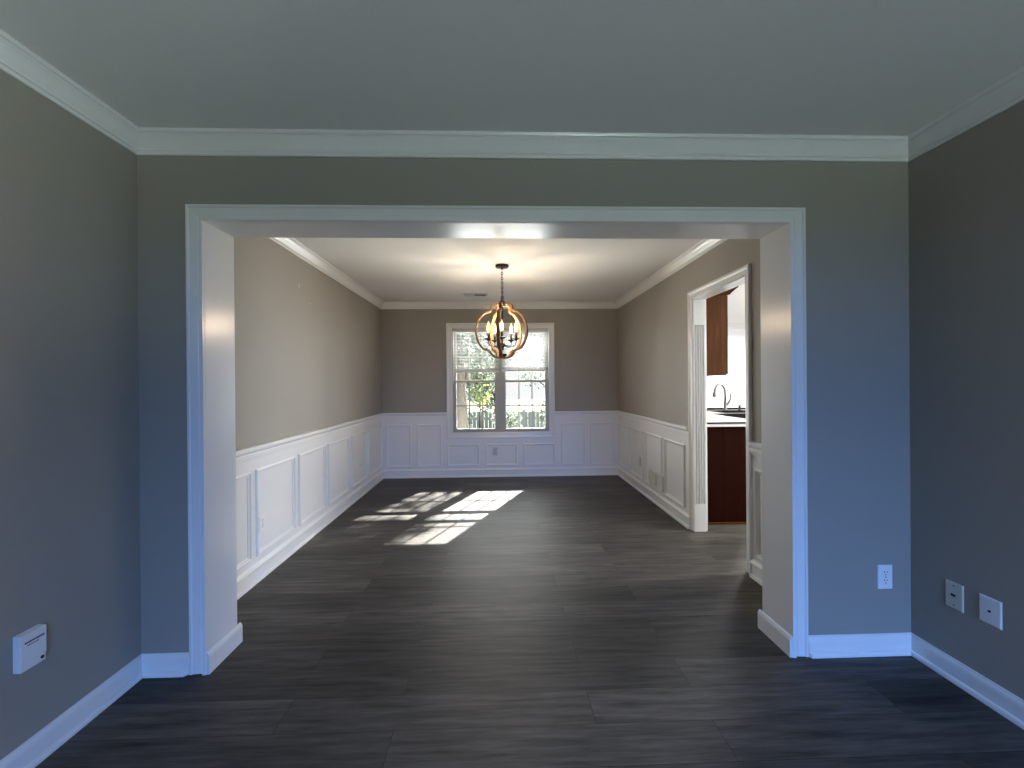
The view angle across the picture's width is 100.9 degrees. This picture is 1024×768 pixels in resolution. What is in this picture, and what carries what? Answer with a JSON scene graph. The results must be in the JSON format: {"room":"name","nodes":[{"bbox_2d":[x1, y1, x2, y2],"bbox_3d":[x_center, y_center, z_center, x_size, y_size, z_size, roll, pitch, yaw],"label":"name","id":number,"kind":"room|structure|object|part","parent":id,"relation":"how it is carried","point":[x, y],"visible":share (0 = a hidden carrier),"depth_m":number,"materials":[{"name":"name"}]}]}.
{"room":"empty living room","nodes":[
{"label":"empty living room","id":0,"kind":"room"},
{"bbox_2d":[0,70,381,759],"bbox_3d":[-1.738,0.096,1.649,0.121,2.440,8.722,0,0,-2],"label":"wall","id":1,"kind":"structure","parent":0,"point":[308,346],"depth_m":1.66,"materials":[{"name":"beige paint"}]},
{"bbox_2d":[13,624,46,673],"bbox_3d":[-1.651,0.906,1.447,0.030,0.124,0.080,0,0,-2],"label":"wall box","id":2,"kind":"object","parent":1,"relation":"attached to","point":[29,646],"visible":1,"depth_m":1.43,"materials":[{"name":"white plastic"}]},
{"bbox_2d":[0,29,138,154],"bbox_3d":[-1.595,-1.076,-0.339,0.057,0.092,4.500,0,0,-2],"label":"trim","id":3,"kind":"structure","parent":1,"relation":"attached to","point":[19,62],"depth_m":1.56,"materials":[{"name":"white paint"}]},
{"bbox_2d":[0,654,142,767],"bbox_3d":[-1.592,1.270,-0.336,0.026,0.095,4.500,0,0,-2],"label":"baseboard","id":4,"kind":"structure","parent":1,"relation":"attached to","point":[42,744],"depth_m":1.59,"materials":[{"name":"white paint"}]},
{"bbox_2d":[259,514,264,533],"bbox_3d":[-1.704,0.952,2.884,0.007,0.114,0.071,0,0,-2],"label":"wall outlet","id":5,"kind":"object","parent":1,"relation":"attached to","point":[262,517],"visible":0.98,"depth_m":2.87,"materials":[{"name":"white plastic"}]},
{"bbox_2d":[236,420,381,576],"bbox_3d":[-1.737,0.897,3.998,0.020,0.830,3.750,0,0,-2],"label":"wainscoting","id":6,"kind":"structure","parent":1,"relation":"attached to","point":[294,486],"depth_m":3.38,"materials":[{"name":"white paint"}]},
{"bbox_3d":[-1.687,0.859,2.472,0.017,0.580,0.551,0,0,-2],"label":"panel moulding","id":7,"kind":"part","parent":6,"relation":"part of","materials":[{"name":"white paint"}]},
{"bbox_3d":[-1.706,0.858,3.076,0.017,0.580,0.535,0,0,-2],"label":"panel moulding","id":8,"kind":"part","parent":6,"relation":"part of","materials":[{"name":"white paint"}]},
{"bbox_3d":[-1.725,0.858,3.672,0.017,0.580,0.528,0,0,-2],"label":"panel moulding","id":9,"kind":"part","parent":6,"relation":"part of","materials":[{"name":"white paint"}]},
{"bbox_3d":[-1.745,0.857,4.277,0.017,0.580,0.562,0,0,-2],"label":"panel moulding","id":10,"kind":"part","parent":6,"relation":"part of","materials":[{"name":"white paint"}]},
{"bbox_3d":[-1.765,0.856,4.896,0.017,0.580,0.544,0,0,-2],"label":"panel moulding","id":11,"kind":"part","parent":6,"relation":"part of","materials":[{"name":"white paint"}]},
{"bbox_3d":[-1.785,0.855,5.524,0.017,0.580,0.583,0,0,-2],"label":"panel moulding","id":12,"kind":"part","parent":6,"relation":"part of","materials":[{"name":"white paint"}]},
{"bbox_2d":[236,413,383,464],"bbox_3d":[-1.732,0.450,3.997,0.038,0.088,3.750,0,0,-2],"label":"trim","id":13,"kind":"structure","parent":1,"relation":"attached to","point":[246,454],"depth_m":3.34,"materials":[{"name":"white paint"}]},
{"bbox_2d":[237,470,383,599],"bbox_3d":[-1.730,1.252,3.998,0.028,0.121,3.750,0,0,-2],"label":"baseboard","id":14,"kind":"structure","parent":1,"relation":"attached to","point":[248,579],"depth_m":3.34,"materials":[{"name":"white paint"}]},
{"bbox_2d":[269,238,383,308],"bbox_3d":[-1.734,-1.082,3.995,0.057,0.092,3.750,0,0,-2],"label":"trim","id":15,"kind":"structure","parent":1,"relation":"attached to","point":[292,245],"depth_m":3.90,"materials":[{"name":"white paint"}]},
{"bbox_2d":[381,309,618,412],"bbox_3d":[-0.102,0.076,5.995,3.430,2.440,0.140,0,0,-2],"label":"wall","id":16,"kind":"structure","parent":0,"point":[413,341],"depth_m":5.91,"materials":[{"name":"beige paint"}]},
{"bbox_2d":[493,447,497,454],"bbox_3d":[-0.235,0.941,5.915,0.071,0.114,0.007,0,0,-2],"label":"wall outlet","id":17,"kind":"object","parent":16,"relation":"attached to","point":[495,449],"visible":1,"depth_m":5.91,"materials":[{"name":"grey plastic"}]},
{"bbox_2d":[381,301,616,308],"bbox_3d":[-0.163,-1.097,5.893,3.320,0.092,0.057,0,0,-2],"label":"trim","id":18,"kind":"structure","parent":16,"relation":"attached to","point":[575,304],"depth_m":5.89,"materials":[{"name":"white paint"}]},
{"bbox_2d":[382,411,617,418],"bbox_3d":[-0.151,0.435,5.905,3.320,0.088,0.038,0,0,-2],"label":"trim","id":19,"kind":"structure","parent":16,"relation":"attached to","point":[558,414],"depth_m":5.89,"materials":[{"name":"white paint"}]},
{"bbox_2d":[382,417,618,469],"bbox_3d":[-0.148,0.881,5.914,3.320,0.830,0.020,0,0,-2],"label":"wainscoting","id":20,"kind":"structure","parent":16,"relation":"attached to","point":[577,441],"depth_m":5.92,"materials":[{"name":"white paint"}]},
{"bbox_3d":[-1.570,0.861,5.867,0.346,0.590,0.017,0,0,-2],"label":"panel moulding","id":21,"kind":"part","parent":20,"relation":"part of","materials":[{"name":"white paint"}]},
{"bbox_3d":[-1.146,0.858,5.881,0.342,0.590,0.017,0,0,-2],"label":"panel moulding","id":22,"kind":"part","parent":20,"relation":"part of","materials":[{"name":"white paint"}]},
{"bbox_3d":[-0.678,0.993,5.896,0.448,0.304,0.017,0,0,-2],"label":"panel moulding","id":23,"kind":"part","parent":20,"relation":"part of","materials":[{"name":"white paint"}]},
{"bbox_3d":[-0.144,0.989,5.913,0.452,0.304,0.017,0,0,-2],"label":"panel moulding","id":24,"kind":"part","parent":20,"relation":"part of","materials":[{"name":"white paint"}]},
{"bbox_3d":[0.389,0.984,5.930,0.443,0.304,0.017,0,0,-2],"label":"panel moulding","id":25,"kind":"part","parent":20,"relation":"part of","materials":[{"name":"white paint"}]},
{"bbox_3d":[0.863,0.838,5.945,0.341,0.589,0.017,0,0,-2],"label":"panel moulding","id":26,"kind":"part","parent":20,"relation":"part of","materials":[{"name":"white paint"}]},
{"bbox_3d":[1.274,0.835,5.958,0.335,0.589,0.017,0,0,-2],"label":"panel moulding","id":27,"kind":"part","parent":20,"relation":"part of","materials":[{"name":"white paint"}]},
{"bbox_2d":[446,323,554,438],"bbox_3d":[-0.160,-0.049,5.978,1.511,1.610,0.159,0,0,-2],"label":"window","id":28,"kind":"structure","parent":16,"relation":"in","point":[500,430],"depth_m":5.94,"materials":[{"name":"grey plastic"}]},
{"bbox_3d":[-0.516,-0.391,6.012,0.615,0.745,0.034,0,0,-2],"label":"sash","id":29,"kind":"part","parent":28,"relation":"part of","materials":[{"name":"grey plastic"}]},
{"bbox_2d":[453,330,498,372],"bbox_3d":[-0.498,-0.460,5.930,0.639,0.603,0.039,0,0,-2],"label":"window blind","id":30,"kind":"object","parent":28,"relation":"attached to","point":[454,331],"visible":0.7,"depth_m":5.92,"materials":[{"name":"white"}]},
{"bbox_3d":[-0.496,-0.170,5.934,0.635,0.022,0.025,0,0,-2],"label":"rail","id":31,"kind":"part","parent":30,"relation":"part of","materials":[{"name":"white"}]},
{"bbox_3d":[-0.510,0.310,5.974,0.615,0.726,0.034,0,0,-2],"label":"sash","id":32,"kind":"part","parent":28,"relation":"part of","materials":[{"name":"glass"}]},
{"bbox_3d":[-0.165,-0.048,6.008,0.083,1.437,0.080,0,0,-2],"label":"mullion post","id":33,"kind":"part","parent":28,"relation":"part of","materials":[{"name":"grey plastic"}]},
{"bbox_2d":[502,329,547,370],"bbox_3d":[0.180,-0.474,5.952,0.663,0.587,0.039,0,0,-2],"label":"window blind","id":34,"kind":"object","parent":28,"relation":"attached to","point":[510,368],"visible":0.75,"depth_m":5.95,"materials":[{"name":"white"}]},
{"bbox_3d":[0.182,-0.191,5.956,0.659,0.022,0.025,0,0,-2],"label":"rail","id":35,"kind":"part","parent":34,"relation":"part of","materials":[{"name":"white"}]},
{"bbox_3d":[0.194,-0.397,6.035,0.640,0.745,0.034,0,0,-2],"label":"sash","id":36,"kind":"part","parent":28,"relation":"part of","materials":[{"name":"grey plastic"}]},
{"bbox_3d":[0.200,0.305,5.997,0.640,0.726,0.034,0,0,-2],"label":"sash","id":37,"kind":"part","parent":28,"relation":"part of","materials":[{"name":"grey plastic"}]},
{"bbox_2d":[383,466,618,478],"bbox_3d":[-0.145,1.236,5.911,3.320,0.121,0.028,0,0,-2],"label":"baseboard","id":38,"kind":"structure","parent":16,"relation":"attached to","point":[599,470],"depth_m":5.91,"materials":[{"name":"white paint"}]},
{"bbox_2d":[0,0,1023,323],"bbox_3d":[2.472,-1.210,2.942,8.640,0.100,11.040,0,0,-2],"label":"ceiling","id":39,"kind":"structure","parent":0,"point":[770,67],"depth_m":1.54,"materials":[{"name":"white paint"}]},
{"bbox_2d":[463,293,487,295],"bbox_3d":[-0.461,-1.133,5.370,0.300,0.014,0.130,0,0,-2],"label":"ceiling vent","id":40,"kind":"object","parent":39,"relation":"in","point":[465,294],"visible":1,"depth_m":5.34,"materials":[{"name":"white metal"}]},
{"bbox_2d":[475,263,527,358],"bbox_3d":[-0.104,-0.690,4.052,0.504,0.902,0.507,0,0,-2],"label":"chandelier","id":41,"kind":"object","parent":39,"relation":"hanging from","point":[499,355],"visible":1,"depth_m":4.02,"materials":[{"name":"brown metal"}]},
{"bbox_2d":[137,155,910,653],"bbox_3d":[0.167,0.080,2.076,3.715,2.440,0.212,0,0,-2],"label":"wall","id":42,"kind":"structure","parent":0,"point":[858,372],"depth_m":2.00,"materials":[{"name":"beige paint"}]},
{"bbox_2d":[185,204,808,674],"bbox_3d":[-0.040,0.233,2.069,2.884,2.137,0.260,0,0,-2],"label":"door frame","id":43,"kind":"structure","parent":42,"relation":"in","point":[211,230],"depth_m":1.99,"materials":[{"name":"white paint"}]},
{"bbox_3d":[-1.378,1.264,2.032,0.014,0.097,0.248,0,0,-2],"label":"jamb baseboard","id":44,"kind":"part","parent":43,"relation":"part of","materials":[{"name":"white paint"}]},
{"bbox_3d":[1.315,1.243,2.118,0.014,0.097,0.248,0,0,-2],"label":"jamb baseboard","id":45,"kind":"part","parent":43,"relation":"part of","materials":[{"name":"white paint"}]},
{"bbox_2d":[137,127,907,161],"bbox_3d":[0.102,-1.093,1.938,3.595,0.092,0.057,0,0,-2],"label":"trim","id":46,"kind":"structure","parent":42,"relation":"attached to","point":[151,141],"depth_m":1.94,"materials":[{"name":"white paint"}]},
{"bbox_2d":[142,632,910,677],"bbox_3d":[0.120,1.253,1.957,3.595,0.095,0.026,0,0,-2],"label":"baseboard","id":47,"kind":"structure","parent":42,"relation":"attached to","point":[154,665],"depth_m":2.00,"materials":[{"name":"white paint"}]},
{"bbox_2d":[877,565,891,588],"bbox_3d":[1.784,0.922,2.019,0.071,0.114,0.007,0,0,-2],"label":"wall outlet","id":48,"kind":"object","parent":42,"relation":"attached to","point":[884,572],"visible":1,"depth_m":2.02,"materials":[{"name":"white plastic"}]},
{"bbox_2d":[882,570,888,575],"bbox_3d":[1.784,0.903,2.017,0.034,0.027,0.002,0,0,-2],"label":"receptacle","id":49,"kind":"object","parent":48,"relation":"attached to","point":[884,572],"depth_m":2.02,"materials":[{"name":"white plastic"}]},
{"bbox_2d":[882,578,888,583],"bbox_3d":[1.784,0.942,2.017,0.034,0.027,0.002,0,0,-2],"label":"receptacle","id":50,"kind":"object","parent":48,"relation":"attached to","point":[884,580],"depth_m":2.02,"materials":[{"name":"white plastic"}]},
{"bbox_2d":[35,475,1023,767],"bbox_3d":[2.492,1.340,2.946,8.640,0.120,11.040,0,0,-2],"label":"floor","id":51,"kind":"structure","parent":0,"point":[530,621],"depth_m":1.93,"materials":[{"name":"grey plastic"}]},
{"bbox_2d":[707,426,745,524],"bbox_3d":[1.980,0.835,4.889,0.638,0.892,2.062,0,0,-2],"label":"base cabinet","id":52,"kind":"object","parent":51,"relation":"on","point":[726,446],"visible":0.33,"depth_m":3.87,"materials":[{"name":"red wood"}]},
{"bbox_3d":[1.815,0.832,3.874,0.244,0.880,0.020,0,0,-2],"label":"panel","id":53,"kind":"part","parent":52,"relation":"part of","materials":[{"name":"red wood"}]},
{"bbox_2d":[707,413,745,426],"bbox_3d":[1.981,0.366,4.883,0.651,0.041,2.084,0,0,-2],"label":"countertop","id":54,"kind":"structure","parent":52,"relation":"on","point":[713,420],"depth_m":3.92,"materials":[{"name":"white stone"}]},
{"bbox_3d":[2.005,1.274,3.865,0.615,0.018,0.012,0,0,-2],"label":"shoe moulding","id":55,"kind":"part","parent":52,"relation":"part of","materials":[{"name":"brown wood"}]},
{"bbox_3d":[2.121,0.830,3.884,0.364,0.880,0.020,0,0,-2],"label":"panel","id":56,"kind":"part","parent":52,"relation":"part of","materials":[{"name":"red wood"}]},
{"bbox_3d":[3.516,0.823,5.236,2.400,0.892,0.628,0,0,-2],"label":"cabinet","id":57,"kind":"object","parent":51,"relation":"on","visible":0},
{"bbox_2d":[707,407,745,416],"bbox_3d":[3.496,0.341,5.262,2.400,0.070,0.676,0,0,-2],"label":"countertop","id":58,"kind":"structure","parent":57,"relation":"on","point":[728,408],"depth_m":4.92,"materials":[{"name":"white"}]},
{"bbox_2d":[712,383,731,409],"bbox_3d":[2.698,0.165,5.455,0.296,0.350,0.074,0,0,-18],"label":"kitchen faucet","id":59,"kind":"object","parent":58,"relation":"on","point":[726,404],"visible":0.95,"depth_m":5.46,"materials":[{"name":"silver metal"}]},
{"bbox_2d":[707,410,745,417],"bbox_3d":[2.888,0.431,5.197,0.810,0.194,0.455,0,0,-2],"label":"sink","id":60,"kind":"object","parent":58,"relation":"in","point":[719,411],"visible":0.09,"depth_m":5.39,"materials":[{"name":"silver metal"}]},
{"bbox_2d":[618,239,760,442],"bbox_3d":[1.620,0.065,4.104,0.110,2.440,3.750,0,0,-2],"label":"wall","id":61,"kind":"structure","parent":0,"point":[652,326],"depth_m":4.17,"materials":[{"name":"beige paint"}]},
{"bbox_2d":[615,239,727,308],"bbox_3d":[1.527,-1.108,4.099,0.057,0.092,3.750,0,0,-2],"label":"trim","id":62,"kind":"structure","parent":61,"relation":"attached to","point":[704,246],"depth_m":4.01,"materials":[{"name":"white paint"}]},
{"bbox_2d":[617,411,760,456],"bbox_3d":[1.549,0.424,4.102,0.038,0.088,3.750,0,0,-2],"label":"trim","id":63,"kind":"structure","parent":61,"relation":"attached to","point":[755,447],"depth_m":4.22,"materials":[{"name":"white paint"}]},
{"bbox_2d":[618,417,761,563],"bbox_3d":[1.561,0.871,4.103,0.020,0.830,3.750,0,0,-2],"label":"wainscoting","id":64,"kind":"structure","parent":61,"relation":"attached to","point":[664,452],"depth_m":4.27,"materials":[{"name":"white paint"}]},
{"bbox_3d":[1.508,0.836,5.698,0.017,0.575,0.485,0,0,-2],"label":"panel moulding","id":65,"kind":"part","parent":64,"relation":"part of","materials":[{"name":"white paint"}]},
{"bbox_3d":[1.526,0.837,5.163,0.017,0.575,0.485,0,0,-2],"label":"panel moulding","id":66,"kind":"part","parent":64,"relation":"part of","materials":[{"name":"white paint"}]},
{"bbox_3d":[1.543,0.838,4.616,0.017,0.575,0.490,0,0,-2],"label":"panel moulding","id":67,"kind":"part","parent":64,"relation":"part of","materials":[{"name":"white paint"}]},
{"bbox_2d":[649,469,663,491],"bbox_3d":[1.547,1.030,4.529,0.018,0.160,0.374,0,0,-2],"label":"air vent","id":68,"kind":"object","parent":64,"relation":"attached to","point":[655,480],"visible":1,"depth_m":4.52,"materials":[{"name":"white metal"}]},
{"bbox_3d":[1.560,0.839,4.072,0.017,0.575,0.460,0,0,-2],"label":"panel moulding","id":69,"kind":"part","parent":64,"relation":"part of","materials":[{"name":"white paint"}]},
{"bbox_3d":[1.610,0.847,2.531,0.017,0.582,0.497,0,0,-2],"label":"panel moulding","id":70,"kind":"part","parent":64,"relation":"part of","materials":[{"name":"white paint"}]},
{"bbox_2d":[618,467,761,585],"bbox_3d":[1.560,1.226,4.104,0.028,0.121,3.750,0,0,-2],"label":"baseboard","id":71,"kind":"structure","parent":61,"relation":"attached to","point":[678,514],"depth_m":4.25,"materials":[{"name":"white paint"}]},
{"bbox_2d":[687,264,752,573],"bbox_3d":[1.647,0.240,3.284,0.152,2.093,0.912,0,0,-2],"label":"door frame","id":72,"kind":"structure","parent":61,"relation":"in","point":[696,298],"depth_m":3.68,"materials":[{"name":"white paint"}]},
{"bbox_3d":[1.713,0.237,3.286,0.021,2.088,0.912,0,0,-2],"label":"casing","id":73,"kind":"part","parent":72,"relation":"part of","materials":[{"name":"white paint"}]},
{"bbox_2d":[707,329,745,407],"bbox_3d":[4.181,0.043,5.360,5.090,2.440,6.320,0,0,-2],"label":"wall","id":74,"kind":"structure","parent":0,"point":[734,381],"depth_m":8.41,"materials":[{"name":"white paint"}]},
{"bbox_2d":[706,286,737,376],"bbox_3d":[1.827,-0.474,4.811,0.352,0.821,2.065,0,0,-2],"label":"upper cabinet","id":75,"kind":"object","parent":74,"relation":"attached to","point":[717,305],"visible":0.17,"depth_m":3.84,"materials":[{"name":"brown wood"}]},
{"bbox_3d":[1.952,-0.447,4.097,0.019,0.715,0.493,0,0,-2],"label":"door","id":76,"kind":"part","parent":75,"relation":"part of","materials":[{"name":"brown wood"}]},
{"bbox_3d":[1.824,-0.847,4.811,0.352,0.075,2.065,0,0,-2],"label":"crown","id":77,"kind":"part","parent":75,"relation":"part of","materials":[{"name":"brown wood"}]},
{"bbox_2d":[728,324,744,328],"bbox_3d":[4.075,-1.135,8.368,4.850,0.092,0.057,0,0,-2],"label":"trim","id":78,"kind":"structure","parent":74,"relation":"attached to","point":[730,326],"depth_m":8.38,"materials":[{"name":"white paint"}]},
{"bbox_2d":[908,100,1023,699],"bbox_3d":[2.040,0.069,-0.281,0.120,2.440,4.620,0,0,-2],"label":"wall","id":79,"kind":"structure","parent":0,"point":[966,193],"depth_m":1.77,"materials":[{"name":"beige paint"}]},
{"bbox_2d":[946,579,963,612],"bbox_3d":[1.916,0.917,1.831,0.008,0.114,0.071,0,0,-2],"label":"phone jack plate","id":80,"kind":"object","parent":79,"relation":"attached to","point":[954,591],"visible":1,"depth_m":1.82,"materials":[{"name":"beige plastic"}]},
{"bbox_2d":[908,66,1023,161],"bbox_3d":[1.941,-1.104,-0.226,0.057,0.092,4.500,0,0,-2],"label":"trim","id":81,"kind":"structure","parent":79,"relation":"attached to","point":[1007,92],"depth_m":1.73,"materials":[{"name":"white paint"}]},
{"bbox_2d":[911,633,1023,729],"bbox_3d":[1.975,1.242,-0.222,0.026,0.095,4.500,0,0,-2],"label":"baseboard","id":82,"kind":"structure","parent":79,"relation":"attached to","point":[1010,706],"depth_m":1.76,"materials":[{"name":"white paint"}]},
{"bbox_2d":[979,593,1001,629],"bbox_3d":[1.919,0.913,1.697,0.009,0.109,0.077,0,0,-2],"label":"cable jack plate","id":83,"kind":"object","parent":79,"relation":"attached to","point":[990,609],"visible":1,"depth_m":1.69,"materials":[{"name":"white plastic"}]},
{"label":"outside","id":84,"kind":"structure","parent":0,"visible":0},
{"bbox_2d":[467,399,544,428],"bbox_3d":[-0.196,2.352,34.058,85.000,0.200,55.838,0,0,-2],"label":"garden","id":85,"kind":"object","parent":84,"point":[476,409],"visible":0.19,"depth_m":41.79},
{"bbox_2d":[463,335,483,396],"bbox_3d":[-2.854,-0.993,19.377,4.384,6.686,3.094,0,0,-2],"label":"broadleaf tree","id":86,"kind":"object","parent":85,"relation":"on","point":[479,335],"visible":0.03,"depth_m":19.28,"materials":[{"name":"green plant"}]},
{"bbox_2d":[468,375,491,427],"bbox_3d":[-1.156,0.981,15.336,0.900,2.718,0.850,0,0,-2],"label":"broadleaf tree","id":87,"kind":"object","parent":85,"relation":"on","point":[477,396],"visible":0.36,"depth_m":15.27,"materials":[{"name":"green plant"}]},
{"bbox_2d":[457,335,512,428],"bbox_3d":[-1.704,-0.500,12.101,3.608,5.703,3.359,0,0,-2],"label":"broadleaf tree","id":88,"kind":"object","parent":85,"relation":"on","point":[462,422],"visible":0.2,"depth_m":11.08,"materials":[{"name":"green plant"}]},
{"bbox_2d":[464,335,530,411],"bbox_3d":[-0.677,-0.692,16.988,3.271,6.052,2.496,0,0,-2],"label":"broadleaf tree","id":89,"kind":"object","parent":85,"relation":"on","point":[492,402],"visible":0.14,"depth_m":16.93,"materials":[{"name":"green plant"}]},
{"bbox_2d":[467,410,544,428],"bbox_3d":[-0.073,1.649,16.252,14.119,1.300,0.160,0,0,-2],"label":"fence","id":90,"kind":"object","parent":85,"relation":"on","point":[526,422],"visible":0.09,"depth_m":16.18,"materials":[{"name":"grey wood"}]},
{"bbox_2d":[490,408,522,427],"bbox_3d":[-0.166,1.565,14.550,1.166,1.538,0.894,0,0,-2],"label":"shrub","id":91,"kind":"object","parent":85,"relation":"on","point":[510,423],"visible":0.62,"depth_m":14.53,"materials":[{"name":"green plant"}]},
{"bbox_2d":[520,336,544,388],"bbox_3d":[1.873,-0.469,21.043,2.696,5.553,2.516,-1,0,-37],"label":"broadleaf tree","id":92,"kind":"object","parent":85,"relation":"on","point":[540,372],"visible":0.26,"depth_m":20.99,"materials":[{"name":"green plant"}]},
{"bbox_2d":[536,400,544,426],"bbox_3d":[1.232,1.368,15.219,0.784,1.907,0.636,0,0,-2],"label":"shrub","id":93,"kind":"object","parent":85,"relation":"on","point":[540,410],"visible":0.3,"depth_m":15.20,"materials":[{"name":"green plant"}]}
]}

